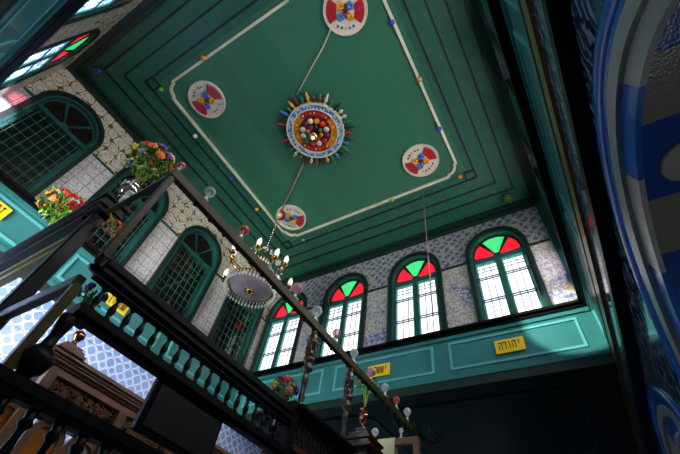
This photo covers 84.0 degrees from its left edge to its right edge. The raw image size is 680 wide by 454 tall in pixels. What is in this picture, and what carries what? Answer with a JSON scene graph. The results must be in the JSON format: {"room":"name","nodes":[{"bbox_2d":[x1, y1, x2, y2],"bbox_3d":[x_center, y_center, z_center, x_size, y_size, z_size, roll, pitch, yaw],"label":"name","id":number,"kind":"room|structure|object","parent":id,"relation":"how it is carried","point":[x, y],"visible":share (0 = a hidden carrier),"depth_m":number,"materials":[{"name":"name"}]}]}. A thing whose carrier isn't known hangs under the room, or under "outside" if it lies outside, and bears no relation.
{"room":"house of worship","nodes":[
{"label":"house of worship","id":0,"kind":"room"},
{"bbox_2d":[0,0,142,96],"bbox_3d":[-2.013,-3.036,4.077,6.260,2.600,0.220,-21,-57,24],"label":"wall","id":1,"kind":"structure","parent":0,"point":[106,21],"depth_m":5.13,"materials":[{"name":"beige tile"}]},
{"bbox_2d":[0,0,67,67],"bbox_3d":[-2.281,-1.965,2.907,6.040,0.690,0.250,-21,-57,24],"label":"trim","id":2,"kind":"structure","parent":1,"relation":"attached to","point":[22,19],"depth_m":3.29,"materials":[{"name":"teal paint"}]},
{"bbox_2d":[0,0,88,84],"bbox_3d":[-2.215,-2.179,3.222,6.040,0.080,0.330,-21,-57,24],"label":"trim","id":3,"kind":"structure","parent":1,"relation":"attached to","point":[70,8],"depth_m":3.60,"materials":[{"name":"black wood"}]},
{"bbox_2d":[0,29,100,90],"bbox_3d":[-3.829,-2.158,4.847,1.040,2.001,0.066,-21,-57,24],"label":"window","id":4,"kind":"structure","parent":1,"relation":"in","point":[45,58],"depth_m":5.00,"materials":[{"name":"glass"}]},
{"bbox_2d":[62,0,133,26],"bbox_3d":[-2.484,-2.668,4.219,1.040,2.001,0.066,-21,-57,24],"label":"window","id":5,"kind":"structure","parent":1,"relation":"in","point":[92,8],"depth_m":4.33,"materials":[{"name":"white glass"}]},
{"bbox_2d":[0,68,271,453],"bbox_3d":[-2.926,2.632,5.614,0.220,7.600,10.800,-21,-57,24],"label":"wall","id":6,"kind":"structure","parent":0,"point":[87,177],"depth_m":6.25,"materials":[{"name":"beige tile"}]},
{"bbox_2d":[0,201,12,219],"bbox_3d":[-4.298,-0.281,4.662,0.014,0.200,0.380,-21,-57,24],"label":"name sign","id":7,"kind":"object","parent":6,"relation":"attached to","point":[5,210],"visible":1,"depth_m":4.75,"materials":[{"name":"yellow paint"}]},
{"bbox_2d":[0,0,14,15],"bbox_3d":[-2.348,-1.734,2.578,6.040,0.120,0.280,-21,-57,24],"label":"trim","id":8,"kind":"structure","parent":6,"relation":"attached to","point":[4,4],"depth_m":2.71,"materials":[{"name":"green paint"}]},
{"bbox_2d":[0,250,75,310],"bbox_3d":[-3.494,1.442,5.364,0.280,0.120,5.900,-21,-57,24],"label":"trim","id":9,"kind":"structure","parent":6,"relation":"attached to","point":[46,286],"depth_m":4.90,"materials":[{"name":"green paint"}]},
{"bbox_2d":[0,169,100,257],"bbox_3d":[-3.336,0.920,5.940,0.330,0.080,5.900,-21,-57,24],"label":"trim","id":10,"kind":"structure","parent":6,"relation":"attached to","point":[5,179],"depth_m":4.96,"materials":[{"name":"black wood"}]},
{"bbox_2d":[0,90,104,196],"bbox_3d":[-4.358,-1.334,5.606,0.190,2.001,1.040,-21,-57,24],"label":"window","id":11,"kind":"structure","parent":6,"relation":"in","point":[45,135],"depth_m":5.59,"materials":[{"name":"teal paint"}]},
{"bbox_2d":[105,293,128,315],"bbox_3d":[-3.314,1.134,5.617,0.014,0.200,0.380,-21,-57,24],"label":"name sign","id":12,"kind":"object","parent":6,"relation":"attached to","point":[122,308],"visible":0.5,"depth_m":5.60,"materials":[{"name":"yellow metal"}]},
{"bbox_2d":[0,182,241,410],"bbox_3d":[-3.416,1.175,5.661,0.250,0.690,5.900,-21,-57,24],"label":"trim","id":13,"kind":"structure","parent":6,"relation":"attached to","point":[23,222],"depth_m":5.35,"materials":[{"name":"teal paint"}]},
{"bbox_2d":[85,166,168,266],"bbox_3d":[-3.606,-0.276,6.357,0.190,2.001,1.040,-21,-57,24],"label":"window","id":14,"kind":"structure","parent":6,"relation":"in","point":[124,252],"depth_m":6.35,"materials":[{"name":"black paint"}]},
{"bbox_2d":[23,86,265,321],"bbox_3d":[-3.134,0.035,6.984,0.011,0.045,5.900,-21,-57,24],"label":"trim","id":15,"kind":"structure","parent":6,"relation":"attached to","point":[24,87],"depth_m":6.27,"materials":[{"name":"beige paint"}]},
{"bbox_2d":[146,225,221,321],"bbox_3d":[-2.853,0.782,7.108,0.190,2.001,1.040,-21,-57,24],"label":"window","id":16,"kind":"structure","parent":6,"relation":"in","point":[183,278],"depth_m":7.06,"materials":[{"name":"black paint"}]},
{"bbox_2d":[208,289,264,366],"bbox_3d":[-2.101,1.841,7.859,0.190,2.001,1.040,-21,-57,24],"label":"window","id":17,"kind":"structure","parent":6,"relation":"in","point":[234,329],"depth_m":7.66,"materials":[{"name":"black paint"}]},
{"bbox_2d":[66,0,539,285],"bbox_3d":[-0.436,-1.556,6.524,6.040,0.129,5.900,-21,-57,24],"label":"trim","id":18,"kind":"structure","parent":6,"relation":"attached to","point":[144,4],"depth_m":6.30,"materials":[{"name":"green paint"}]},
{"bbox_2d":[85,0,528,280],"bbox_3d":[-0.429,-1.593,6.569,5.840,0.011,5.700,-21,-57,24],"label":"trim","id":19,"kind":"structure","parent":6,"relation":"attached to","point":[226,9],"depth_m":6.39,"materials":[{"name":"green paint"}]},
{"bbox_2d":[221,246,275,307],"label":"chandelier","id":20,"kind":"object","parent":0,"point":[249,284],"depth_m":6.10,"materials":[{"name":"grey metal"}]},
{"bbox_2d":[157,0,465,241],"bbox_3d":[-0.416,-1.660,6.651,6.540,0.200,6.400,-21,-57,24],"label":"ceiling","id":21,"kind":"structure","parent":0,"point":[369,71],"depth_m":6.23,"materials":[{"name":"green paint"}]},
{"bbox_2d":[92,66,102,75],"bbox_3d":[-3.971,-2.568,6.199,0.158,0.198,0.155,-21,-57,24],"label":"glass ball","id":22,"kind":"object","parent":21,"relation":"hanging from","point":[96,70],"visible":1,"depth_m":6.14,"materials":[{"name":"blue glass"}]},
{"bbox_2d":[144,76,160,91],"bbox_3d":[-3.138,-2.397,6.320,0.200,0.029,0.200,-21,-57,24],"label":"trim","id":23,"kind":"structure","parent":21,"relation":"attached to","point":[151,77],"depth_m":6.31,"materials":[{"name":"black paint"}]},
{"bbox_2d":[188,80,225,117],"bbox_3d":[-2.248,-2.142,6.368,0.630,0.065,0.630,-21,-57,24],"label":"ceiling medallion","id":24,"kind":"object","parent":21,"relation":"attached to","point":[204,97],"visible":1,"depth_m":6.35,"materials":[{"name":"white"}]},
{"bbox_2d":[276,205,305,229],"bbox_3d":[-1.009,-0.184,7.781,0.630,0.065,0.630,-21,-57,24],"label":"ceiling medallion","id":25,"kind":"object","parent":21,"relation":"attached to","point":[293,218],"visible":0.99,"depth_m":7.76,"materials":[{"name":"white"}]},
{"bbox_2d":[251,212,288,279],"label":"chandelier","id":26,"kind":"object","parent":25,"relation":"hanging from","point":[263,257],"depth_m":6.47,"materials":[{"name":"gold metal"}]},
{"bbox_2d":[280,162,303,211],"bbox_3d":[-0.932,-0.741,7.306,0.035,0.049,1.296,24,-51,-11],"label":"cable","id":27,"kind":"object","parent":21,"relation":"attached to","point":[303,162],"visible":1,"depth_m":7.29,"materials":[{"name":"brown plastic"}]},
{"bbox_2d":[103,0,513,269],"bbox_3d":[-0.413,-1.659,6.506,5.220,0.021,5.140,-21,-57,24],"label":"trim","id":28,"kind":"structure","parent":21,"relation":"attached to","point":[187,1],"depth_m":6.47,"materials":[{"name":"black paint"}]},
{"bbox_2d":[123,0,495,259],"bbox_3d":[-0.413,-1.659,6.506,4.740,0.021,4.660,-21,-57,24],"label":"trim","id":29,"kind":"structure","parent":21,"relation":"attached to","point":[219,1],"depth_m":6.45,"materials":[{"name":"black paint"}]},
{"bbox_2d":[147,0,474,247],"bbox_3d":[-0.413,-1.659,6.506,4.240,0.021,4.160,-21,-57,24],"label":"trim","id":30,"kind":"structure","parent":21,"relation":"attached to","point":[254,1],"depth_m":6.33,"materials":[{"name":"black paint"}]},
{"bbox_2d":[170,0,456,236],"bbox_3d":[-0.414,-1.654,6.500,3.800,0.040,3.720,-21,-57,24],"label":"trim","id":31,"kind":"structure","parent":21,"relation":"attached to","point":[177,103],"depth_m":6.53,"materials":[{"name":"beige paint"}]},
{"bbox_2d":[297,26,332,94],"bbox_3d":[-0.395,-2.513,5.772,0.045,0.049,1.176,28,-52,-14],"label":"cable","id":32,"kind":"object","parent":21,"relation":"attached to","point":[331,26],"visible":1,"depth_m":5.75,"materials":[{"name":"beige plastic"}]},
{"bbox_2d":[275,92,355,166],"bbox_3d":[-0.462,-1.566,6.386,1.413,0.334,1.449,-21,-57,24],"label":"rosette","id":33,"kind":"object","parent":21,"relation":"attached to","point":[314,129],"visible":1,"depth_m":6.40,"materials":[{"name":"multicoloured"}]},
{"bbox_2d":[308,131,317,140],"bbox_3d":[-0.441,-1.547,6.356,0.170,0.200,0.170,-21,-57,24],"label":"cup","id":34,"kind":"object","parent":33,"relation":"on","point":[313,135],"depth_m":6.28,"materials":[{"name":"gold metal"}]},
{"bbox_2d":[323,0,367,35],"bbox_3d":[0.074,-3.022,5.283,0.630,0.065,0.630,-21,-57,24],"label":"ceiling medallion","id":35,"kind":"object","parent":21,"relation":"attached to","point":[347,17],"visible":1,"depth_m":5.30,"materials":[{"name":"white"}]},
{"bbox_2d":[336,12,343,21],"bbox_3d":[0.005,-2.960,5.323,0.122,0.031,0.113,-21,-57,24],"label":"flower","id":36,"kind":"object","parent":35,"relation":"on","point":[339,15],"depth_m":5.32,"materials":[{"name":"blue paint"}]},
{"bbox_2d":[336,1,343,10],"bbox_3d":[-0.002,-3.069,5.234,0.122,0.031,0.113,-21,-57,24],"label":"flower","id":37,"kind":"object","parent":35,"relation":"on","point":[339,4],"depth_m":5.23,"materials":[{"name":"yellow paint"}]},
{"bbox_2d":[346,12,353,21],"bbox_3d":[0.145,-2.954,5.306,0.122,0.031,0.113,-21,-57,24],"label":"flower","id":38,"kind":"object","parent":35,"relation":"on","point":[349,15],"depth_m":5.30,"materials":[{"name":"yellow tile"}]},
{"bbox_2d":[346,0,353,9],"bbox_3d":[0.138,-3.064,5.217,0.122,0.031,0.113,-21,-57,24],"label":"flower","id":39,"kind":"object","parent":35,"relation":"on","point":[349,3],"depth_m":5.21,"materials":[{"name":"blue tile"}]},
{"bbox_2d":[402,144,438,176],"bbox_3d":[1.411,-1.156,6.606,0.630,0.065,0.630,-21,-57,24],"label":"ceiling medallion","id":40,"kind":"object","parent":21,"relation":"attached to","point":[419,160],"visible":1,"depth_m":6.59,"materials":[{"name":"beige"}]},
{"bbox_2d":[422,194,433,314],"bbox_3d":[1.383,0.264,5.992,0.012,2.795,0.014,-21,-57,24],"label":"cable","id":41,"kind":"object","parent":21,"relation":"hanging from","point":[422,194],"visible":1,"depth_m":5.70,"materials":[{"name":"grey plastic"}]},
{"bbox_2d":[463,169,477,181],"bbox_3d":[2.310,-0.916,6.686,0.200,0.029,0.200,-21,-57,24],"label":"trim","id":42,"kind":"structure","parent":21,"relation":"attached to","point":[473,170],"depth_m":6.67,"materials":[{"name":"black paint"}]},
{"bbox_2d":[503,193,513,202],"bbox_3d":[3.017,-0.522,6.781,0.177,0.208,0.175,-21,-57,24],"label":"glass ball","id":43,"kind":"object","parent":21,"relation":"hanging from","point":[507,198],"visible":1,"depth_m":6.71,"materials":[{"name":"green glass"}]},
{"bbox_2d":[395,436,419,453],"bbox_3d":[0.535,3.281,4.303,0.840,1.600,0.065,-21,-57,24],"label":"picture frame","id":44,"kind":"object","parent":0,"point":[414,440],"visible":0.52,"depth_m":4.74,"materials":[{"name":"brown wood"}]},
{"bbox_2d":[378,437,397,453],"bbox_3d":[0.570,2.937,4.753,0.303,0.492,0.119,-21,-57,24],"label":"cloth","id":45,"kind":"object","parent":44,"relation":"hanging from","point":[388,444],"visible":0.72,"depth_m":4.82,"materials":[{"name":"white fabric"}]},
{"bbox_2d":[270,206,576,362],"bbox_3d":[0.963,1.317,7.185,6.480,2.600,0.220,-21,-57,24],"label":"wall","id":46,"kind":"structure","parent":0,"point":[449,249],"depth_m":6.81,"materials":[{"name":"grey tile"}]},
{"bbox_2d":[250,291,306,371],"bbox_3d":[-1.190,2.180,7.996,1.040,2.001,0.190,-21,-57,24],"label":"window","id":47,"kind":"structure","parent":46,"relation":"in","point":[277,346],"depth_m":7.87,"materials":[{"name":"white glass"}]},
{"bbox_2d":[315,272,367,357],"bbox_3d":[0.086,1.696,7.399,1.040,2.001,0.190,-21,-57,24],"label":"window","id":48,"kind":"structure","parent":46,"relation":"in","point":[344,305],"depth_m":7.42,"materials":[{"name":"white glass"}]},
{"bbox_2d":[386,251,447,341],"bbox_3d":[1.371,1.209,6.799,1.040,2.001,0.190,-21,-57,24],"label":"window","id":49,"kind":"structure","parent":46,"relation":"in","point":[409,304],"depth_m":6.72,"materials":[{"name":"white glass"}]},
{"bbox_2d":[251,299,585,376],"bbox_3d":[0.779,2.033,6.212,6.040,0.080,0.330,-21,-57,24],"label":"trim","id":50,"kind":"structure","parent":46,"relation":"attached to","point":[574,304],"depth_m":5.73,"materials":[{"name":"black wood"}]},
{"bbox_2d":[237,306,610,414],"bbox_3d":[0.753,2.303,5.936,6.040,0.690,0.250,-21,-57,24],"label":"balcony parapet","id":51,"kind":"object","parent":46,"relation":"attached to","point":[573,334],"depth_m":5.38,"materials":[{"name":"teal paint"}]},
{"bbox_2d":[368,362,389,376],"bbox_3d":[0.609,2.250,5.921,0.380,0.200,0.014,-21,-57,24],"label":"name sign","id":52,"kind":"object","parent":51,"relation":"attached to","point":[381,369],"visible":0.85,"depth_m":5.89,"materials":[{"name":"yellow paint"}]},
{"bbox_2d":[307,238,549,309],"bbox_3d":[0.864,1.155,7.280,5.900,0.045,0.011,-21,-57,24],"label":"trim","id":53,"kind":"structure","parent":46,"relation":"attached to","point":[548,239],"depth_m":6.74,"materials":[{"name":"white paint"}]},
{"bbox_2d":[241,353,618,427],"bbox_3d":[0.722,2.583,5.643,6.040,0.120,0.280,-21,-57,24],"label":"trim","id":54,"kind":"structure","parent":46,"relation":"attached to","point":[600,366],"depth_m":5.00,"materials":[{"name":"green paint"}]},
{"bbox_2d":[465,226,552,320],"bbox_3d":[2.661,0.720,6.196,1.040,2.001,0.190,-21,-57,24],"label":"window","id":55,"kind":"structure","parent":46,"relation":"in","point":[495,255],"depth_m":6.12,"materials":[{"name":"green paint"}]},
{"bbox_2d":[494,336,525,354],"bbox_3d":[2.305,1.606,5.128,0.380,0.200,0.014,-21,-57,24],"label":"name sign","id":56,"kind":"object","parent":46,"relation":"attached to","point":[516,343],"visible":1,"depth_m":5.12,"materials":[{"name":"yellow metal"}]},
{"bbox_2d":[534,200,574,289],"bbox_3d":[3.408,0.279,5.880,0.130,2.250,0.100,-21,-57,24],"label":"trim","id":57,"kind":"structure","parent":46,"relation":"attached to","point":[538,205],"depth_m":6.04,"materials":[{"name":"green paint"}]},
{"bbox_2d":[262,375,637,453],"bbox_3d":[1.667,3.850,6.636,6.440,0.125,3.450,-21,-57,24],"label":"wall","id":58,"kind":"structure","parent":0,"point":[590,416],"depth_m":5.72,"materials":[{"name":"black paint"}]},
{"bbox_2d":[397,421,442,446],"bbox_3d":[1.275,3.235,5.948,0.700,0.280,0.710,-21,-57,24],"label":"chandelier","id":59,"kind":"object","parent":58,"relation":"hanging from","point":[422,437],"visible":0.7,"depth_m":5.84,"materials":[{"name":"black metal"}]},
{"bbox_2d":[491,40,538,171],"bbox_3d":[2.110,-1.859,4.400,0.220,2.600,5.900,-21,-57,24],"label":"wall","id":60,"kind":"structure","parent":0,"point":[501,61],"depth_m":5.20,"materials":[{"name":"grey tile"}]},
{"bbox_2d":[476,0,503,57],"bbox_3d":[1.646,-2.268,3.903,0.190,2.001,1.040,-21,-57,24],"label":"window","id":61,"kind":"structure","parent":60,"relation":"in","point":[482,4],"depth_m":4.65,"materials":[{"name":"black paint"}]},
{"bbox_2d":[504,78,535,162],"bbox_3d":[2.399,-1.210,4.654,0.190,2.001,1.040,-21,-57,24],"label":"window","id":62,"kind":"structure","parent":60,"relation":"in","point":[510,94],"depth_m":5.35,"materials":[{"name":"black paint"}]},
{"bbox_2d":[486,0,586,305],"bbox_3d":[1.878,-1.058,3.504,0.330,0.080,5.900,-21,-57,24],"label":"trim","id":63,"kind":"structure","parent":60,"relation":"attached to","point":[494,6],"depth_m":3.62,"materials":[{"name":"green wood"}]},
{"bbox_2d":[531,167,560,243],"bbox_3d":[3.151,-0.151,5.405,0.190,2.001,1.040,-21,-57,24],"label":"window","id":64,"kind":"structure","parent":60,"relation":"in","point":[535,174],"depth_m":6.10,"materials":[{"name":"black paint"}]},
{"bbox_2d":[500,0,611,352],"bbox_3d":[1.866,-0.828,3.192,0.250,0.690,5.900,-21,-57,24],"label":"trim","id":65,"kind":"structure","parent":60,"relation":"attached to","point":[512,9],"depth_m":3.32,"materials":[{"name":"teal paint"}]},
{"bbox_2d":[569,0,679,453],"bbox_3d":[2.229,2.164,1.708,0.045,3.430,9.000,-21,-57,24],"label":"wall","id":66,"kind":"structure","parent":0,"point":[657,370],"depth_m":2.29,"materials":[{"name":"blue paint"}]},
{"bbox_2d":[520,0,642,453],"bbox_3d":[2.526,0.582,3.640,0.085,0.160,9.000,-21,-57,24],"label":"trim","id":67,"kind":"structure","parent":66,"relation":"attached to","point":[526,5],"depth_m":2.92,"materials":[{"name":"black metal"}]},
{"bbox_2d":[531,0,646,453],"bbox_3d":[2.492,0.831,3.323,0.070,0.650,9.000,-21,-57,24],"label":"trim","id":68,"kind":"structure","parent":66,"relation":"attached to","point":[537,7],"depth_m":2.75,"materials":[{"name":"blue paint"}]},
{"bbox_2d":[541,0,657,453],"bbox_3d":[2.404,1.075,3.067,0.135,0.070,9.000,-21,-57,24],"label":"trim","id":69,"kind":"structure","parent":66,"relation":"on","point":[557,13],"depth_m":2.09,"materials":[{"name":"black wood"}]},
{"bbox_2d":[621,84,646,180],"bbox_3d":[1.169,-0.360,1.497,0.022,0.239,0.538,-21,-57,24],"label":"trim","id":70,"kind":"structure","parent":66,"relation":"attached to","point":[632,105],"depth_m":1.48,"materials":[{"name":"blue paint"}]},
{"bbox_2d":[592,0,679,382],"bbox_3d":[1.238,0.191,1.236,0.032,1.497,2.449,-21,-57,24],"label":"trim","id":71,"kind":"structure","parent":66,"relation":"attached to","point":[632,11],"depth_m":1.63,"materials":[{"name":"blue paint"}]},
{"bbox_2d":[626,174,665,272],"bbox_3d":[1.417,-0.010,1.745,0.022,0.239,0.554,-21,-57,24],"label":"trim","id":72,"kind":"structure","parent":66,"relation":"attached to","point":[637,189],"depth_m":1.74,"materials":[{"name":"white paint"}]},
{"bbox_2d":[623,0,679,86],"bbox_3d":[0.918,-0.546,1.111,0.022,0.432,0.428,-21,-57,24],"label":"trim","id":73,"kind":"structure","parent":66,"relation":"attached to","point":[656,14],"depth_m":1.12,"materials":[{"name":"white paint"}]},
{"bbox_2d":[647,385,679,453],"bbox_3d":[2.615,2.046,2.686,0.050,1.598,2.609,-21,-57,24],"label":"trim","id":74,"kind":"structure","parent":66,"relation":"attached to","point":[654,393],"depth_m":2.91,"materials":[{"name":"blue paint"}]},
{"bbox_2d":[649,265,679,342],"bbox_3d":[1.617,0.438,1.809,0.022,0.432,0.476,-21,-57,24],"label":"trim","id":75,"kind":"structure","parent":66,"relation":"attached to","point":[662,282],"depth_m":1.81,"materials":[{"name":"blue paint"}]},
{"bbox_2d":[654,399,677,453],"bbox_3d":[2.593,2.063,2.614,0.030,1.494,2.489,-21,-57,24],"label":"trim","id":76,"kind":"structure","parent":66,"relation":"attached to","point":[657,402],"depth_m":2.94,"materials":[{"name":"blue paint"}]},
{"bbox_2d":[657,404,679,453],"bbox_3d":[2.583,2.082,2.578,0.032,1.497,2.449,-21,-57,24],"label":"trim","id":77,"kind":"structure","parent":66,"relation":"attached to","point":[663,411],"depth_m":3.00,"materials":[{"name":"white paint"}]},
{"bbox_2d":[665,416,678,443],"bbox_3d":[2.513,1.530,2.839,0.022,0.239,0.538,-21,-57,24],"label":"trim","id":78,"kind":"structure","parent":66,"relation":"attached to","point":[671,428],"depth_m":2.86,"materials":[{"name":"blue paint"}]},
{"bbox_2d":[666,430,679,453],"bbox_3d":[2.761,1.880,3.087,0.022,0.239,0.555,-21,-57,24],"label":"trim","id":79,"kind":"structure","parent":66,"relation":"attached to","point":[674,447],"depth_m":3.04,"materials":[{"name":"white paint"}]},
{"bbox_2d":[642,1,679,451],"bbox_3d":[3.412,-0.035,2.622,2.630,0.115,10.000,-21,-57,24],"label":"ceiling","id":80,"kind":"structure","parent":0,"point":[661,108],"depth_m":2.39,"materials":[{"name":"blue paint"}]},
{"bbox_3d":[-1.147,2.684,0.362,12.000,0.100,15.000,-21,-57,24],"label":"floor","id":81,"kind":"structure","parent":0,"visible":0},
{"bbox_2d":[0,190,130,329],"bbox_3d":[-2.986,1.332,2.132,2.110,3.880,0.240,-21,-57,24],"label":"railing","id":82,"kind":"object","parent":81,"relation":"on","point":[42,254],"visible":0.89,"depth_m":3.08,"materials":[{"name":"black wood"}]},
{"bbox_2d":[34,185,85,225],"bbox_3d":[-2.843,-0.149,3.786,0.462,0.560,0.449,-21,-57,24],"label":"bouquet","id":83,"kind":"object","parent":82,"relation":"on","point":[63,208],"visible":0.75,"depth_m":3.77,"materials":[{"name":"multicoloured plant"}]},
{"bbox_2d":[117,178,142,200],"bbox_3d":[-1.836,-0.295,3.253,0.180,0.185,0.178,-21,-57,24],"label":"vase","id":84,"kind":"object","parent":82,"relation":"on","point":[127,184],"visible":0.65,"depth_m":3.22,"materials":[{"name":"silver metal"}]},
{"bbox_2d":[122,140,176,185],"bbox_3d":[-1.759,-0.560,3.480,0.440,0.530,0.440,-21,-57,24],"label":"bouquet","id":85,"kind":"object","parent":84,"relation":"in","point":[161,152],"visible":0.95,"depth_m":3.46,"materials":[{"name":"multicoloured plant"}]},
{"bbox_2d":[1,175,174,369],"bbox_3d":[-1.424,0.798,1.301,0.048,3.650,0.048,-21,-57,24],"label":"post","id":86,"kind":"object","parent":81,"relation":"on","point":[45,322],"visible":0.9,"depth_m":1.83,"materials":[{"name":"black wood"}]},
{"bbox_2d":[0,274,86,323],"bbox_3d":[-1.705,0.413,2.123,0.830,0.070,0.050,-21,-57,24],"label":"base rail","id":87,"kind":"object","parent":86,"relation":"attached to","point":[54,292],"visible":0.88,"depth_m":2.07,"materials":[{"name":"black wood"}]},
{"bbox_2d":[0,363,164,453],"bbox_3d":[-0.841,1.575,1.919,0.100,0.560,2.700,-21,-57,24],"label":"balustrade","id":88,"kind":"object","parent":86,"relation":"attached to","point":[16,388],"visible":1,"depth_m":1.63,"materials":[{"name":"black wood"}]},
{"bbox_2d":[15,312,76,378],"bbox_3d":[-1.329,0.536,1.716,0.150,0.320,0.150,-21,-57,24],"label":"turned newel","id":89,"kind":"object","parent":88,"relation":"on","point":[35,360],"visible":0.9,"depth_m":1.64,"materials":[{"name":"black wood"}]},
{"bbox_2d":[104,175,167,214],"bbox_3d":[-1.552,-0.243,2.896,0.760,0.040,0.040,-21,-57,24],"label":"rail","id":90,"kind":"object","parent":86,"relation":"attached to","point":[155,185],"visible":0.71,"depth_m":2.88,"materials":[{"name":"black wood"}]},
{"bbox_2d":[102,213,121,236],"bbox_3d":[-1.810,0.003,3.013,0.147,0.161,0.152,22,-51,-9],"label":"bouquet","id":91,"kind":"object","parent":90,"relation":"attached to","point":[111,221],"visible":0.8,"depth_m":3.01,"materials":[{"name":"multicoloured plant"}]},
{"bbox_2d":[61,256,299,453],"bbox_3d":[-0.906,0.948,2.418,0.235,0.500,1.909,-21,-57,24],"label":"balustrade","id":92,"kind":"object","parent":86,"relation":"attached to","point":[114,279],"visible":1,"depth_m":2.27,"materials":[{"name":"black wood"}]},
{"bbox_2d":[78,281,108,307],"bbox_3d":[-1.365,0.403,2.052,0.149,0.227,0.146,-21,-57,24],"label":"bouquet","id":93,"kind":"object","parent":92,"relation":"on","point":[87,299],"visible":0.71,"depth_m":2.04,"materials":[{"name":"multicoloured plant"}]},
{"bbox_2d":[130,377,222,453],"bbox_3d":[-0.902,1.128,2.161,0.050,0.280,0.550,-21,-57,24],"label":"screen","id":94,"kind":"object","parent":92,"relation":"hanging from","point":[168,417],"visible":1,"depth_m":2.11,"materials":[{"name":"black plastic"}]},
{"bbox_2d":[260,425,276,453],"bbox_3d":[-0.538,1.631,2.895,0.110,0.200,0.110,-21,-57,24],"label":"vase","id":95,"kind":"object","parent":92,"relation":"on","point":[274,429],"visible":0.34,"depth_m":2.90,"materials":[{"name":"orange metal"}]},
{"bbox_3d":[-0.519,1.530,3.018,0.020,0.120,0.020,-21,-57,24],"label":"stem","id":96,"kind":"object","parent":95,"relation":"on","visible":0},
{"bbox_2d":[271,375,299,401],"bbox_3d":[-0.466,1.378,3.116,0.236,0.300,0.233,-21,-57,24],"label":"bouquet","id":97,"kind":"object","parent":96,"relation":"on","point":[291,389],"visible":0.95,"depth_m":3.12,"materials":[{"name":"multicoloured plant"}]},
{"bbox_2d":[255,403,357,453],"bbox_3d":[-0.333,2.047,3.022,0.520,0.780,0.900,-21,-57,24],"label":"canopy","id":98,"kind":"object","parent":92,"relation":"attached to","point":[313,435],"visible":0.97,"depth_m":3.12,"materials":[{"name":"black wood"}]},
{"bbox_2d":[298,329,317,403],"bbox_3d":[-0.288,1.246,3.367,0.114,0.770,0.110,30,-53,-15],"label":"turned column","id":99,"kind":"structure","parent":98,"relation":"on","point":[312,343],"depth_m":3.38,"materials":[{"name":"brown wood"}]},
{"bbox_2d":[167,168,412,431],"bbox_3d":[-0.156,1.101,3.767,0.052,0.118,4.230,-21,-57,24],"label":"rail","id":100,"kind":"object","parent":99,"relation":"on","point":[198,201],"visible":1,"depth_m":3.33,"materials":[{"name":"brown wood"}]},
{"bbox_2d":[204,187,215,200],"bbox_3d":[-1.040,-0.253,2.976,0.090,0.158,0.090,-21,-57,24],"label":"glass lamp","id":101,"kind":"object","parent":100,"relation":"on","point":[207,196],"visible":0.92,"depth_m":2.98,"materials":[{"name":"beige"}]},
{"bbox_2d":[238,225,249,238],"bbox_3d":[-0.824,0.049,3.193,0.094,0.161,0.094,-21,-57,24],"label":"glass lamp","id":102,"kind":"object","parent":100,"relation":"on","point":[243,229],"visible":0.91,"depth_m":3.18,"materials":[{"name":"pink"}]},
{"bbox_2d":[292,282,302,298],"bbox_3d":[-0.416,0.615,3.605,0.112,0.179,0.112,-21,-57,24],"label":"glass lamp","id":103,"kind":"object","parent":100,"relation":"on","point":[297,288],"visible":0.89,"depth_m":3.59,"materials":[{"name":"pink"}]},
{"bbox_2d":[332,329,340,342],"bbox_3d":[-0.042,1.151,3.972,0.090,0.158,0.090,-21,-57,24],"label":"glass lamp","id":104,"kind":"object","parent":100,"relation":"on","point":[336,333],"visible":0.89,"depth_m":3.96,"materials":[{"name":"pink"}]},
{"bbox_2d":[367,367,374,380],"bbox_3d":[0.360,1.712,4.376,0.099,0.166,0.099,-21,-57,24],"label":"glass lamp","id":105,"kind":"object","parent":100,"relation":"on","point":[371,371],"visible":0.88,"depth_m":4.37,"materials":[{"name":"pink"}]},
{"bbox_2d":[341,367,354,438],"bbox_3d":[0.068,1.746,3.723,0.114,0.770,0.110,30,-53,-15],"label":"turned column","id":106,"kind":"structure","parent":98,"relation":"on","point":[348,381],"depth_m":3.73,"materials":[{"name":"brown wood"}]},
{"bbox_2d":[0,330,230,453],"bbox_3d":[-2.056,2.622,2.590,0.500,3.180,2.370,-21,-57,24],"label":"tall cabinet","id":107,"kind":"object","parent":81,"relation":"on","point":[73,379],"visible":0.33,"depth_m":3.08,"materials":[{"name":"brown wood"}]},
{"bbox_2d":[346,427,383,453],"bbox_3d":[0.067,3.324,2.939,0.380,3.340,0.380,-21,-57,24],"label":"pedestal","id":108,"kind":"object","parent":81,"relation":"on","point":[362,439],"visible":0.79,"depth_m":3.99,"materials":[{"name":"brown wood"}]},
{"bbox_2d":[359,407,368,427],"bbox_3d":[0.270,2.187,4.297,0.120,0.225,0.120,-21,-57,24],"label":"copper vase","id":109,"kind":"object","parent":108,"relation":"on","point":[363,415],"visible":0.88,"depth_m":4.28,"materials":[{"name":"brown metal"}]},
{"bbox_2d":[355,372,378,406],"bbox_3d":[0.323,1.988,4.581,0.322,0.507,0.312,-21,-57,24],"label":"bouquet","id":110,"kind":"object","parent":109,"relation":"in","point":[359,384],"visible":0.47,"depth_m":4.59,"materials":[{"name":"green plant"}]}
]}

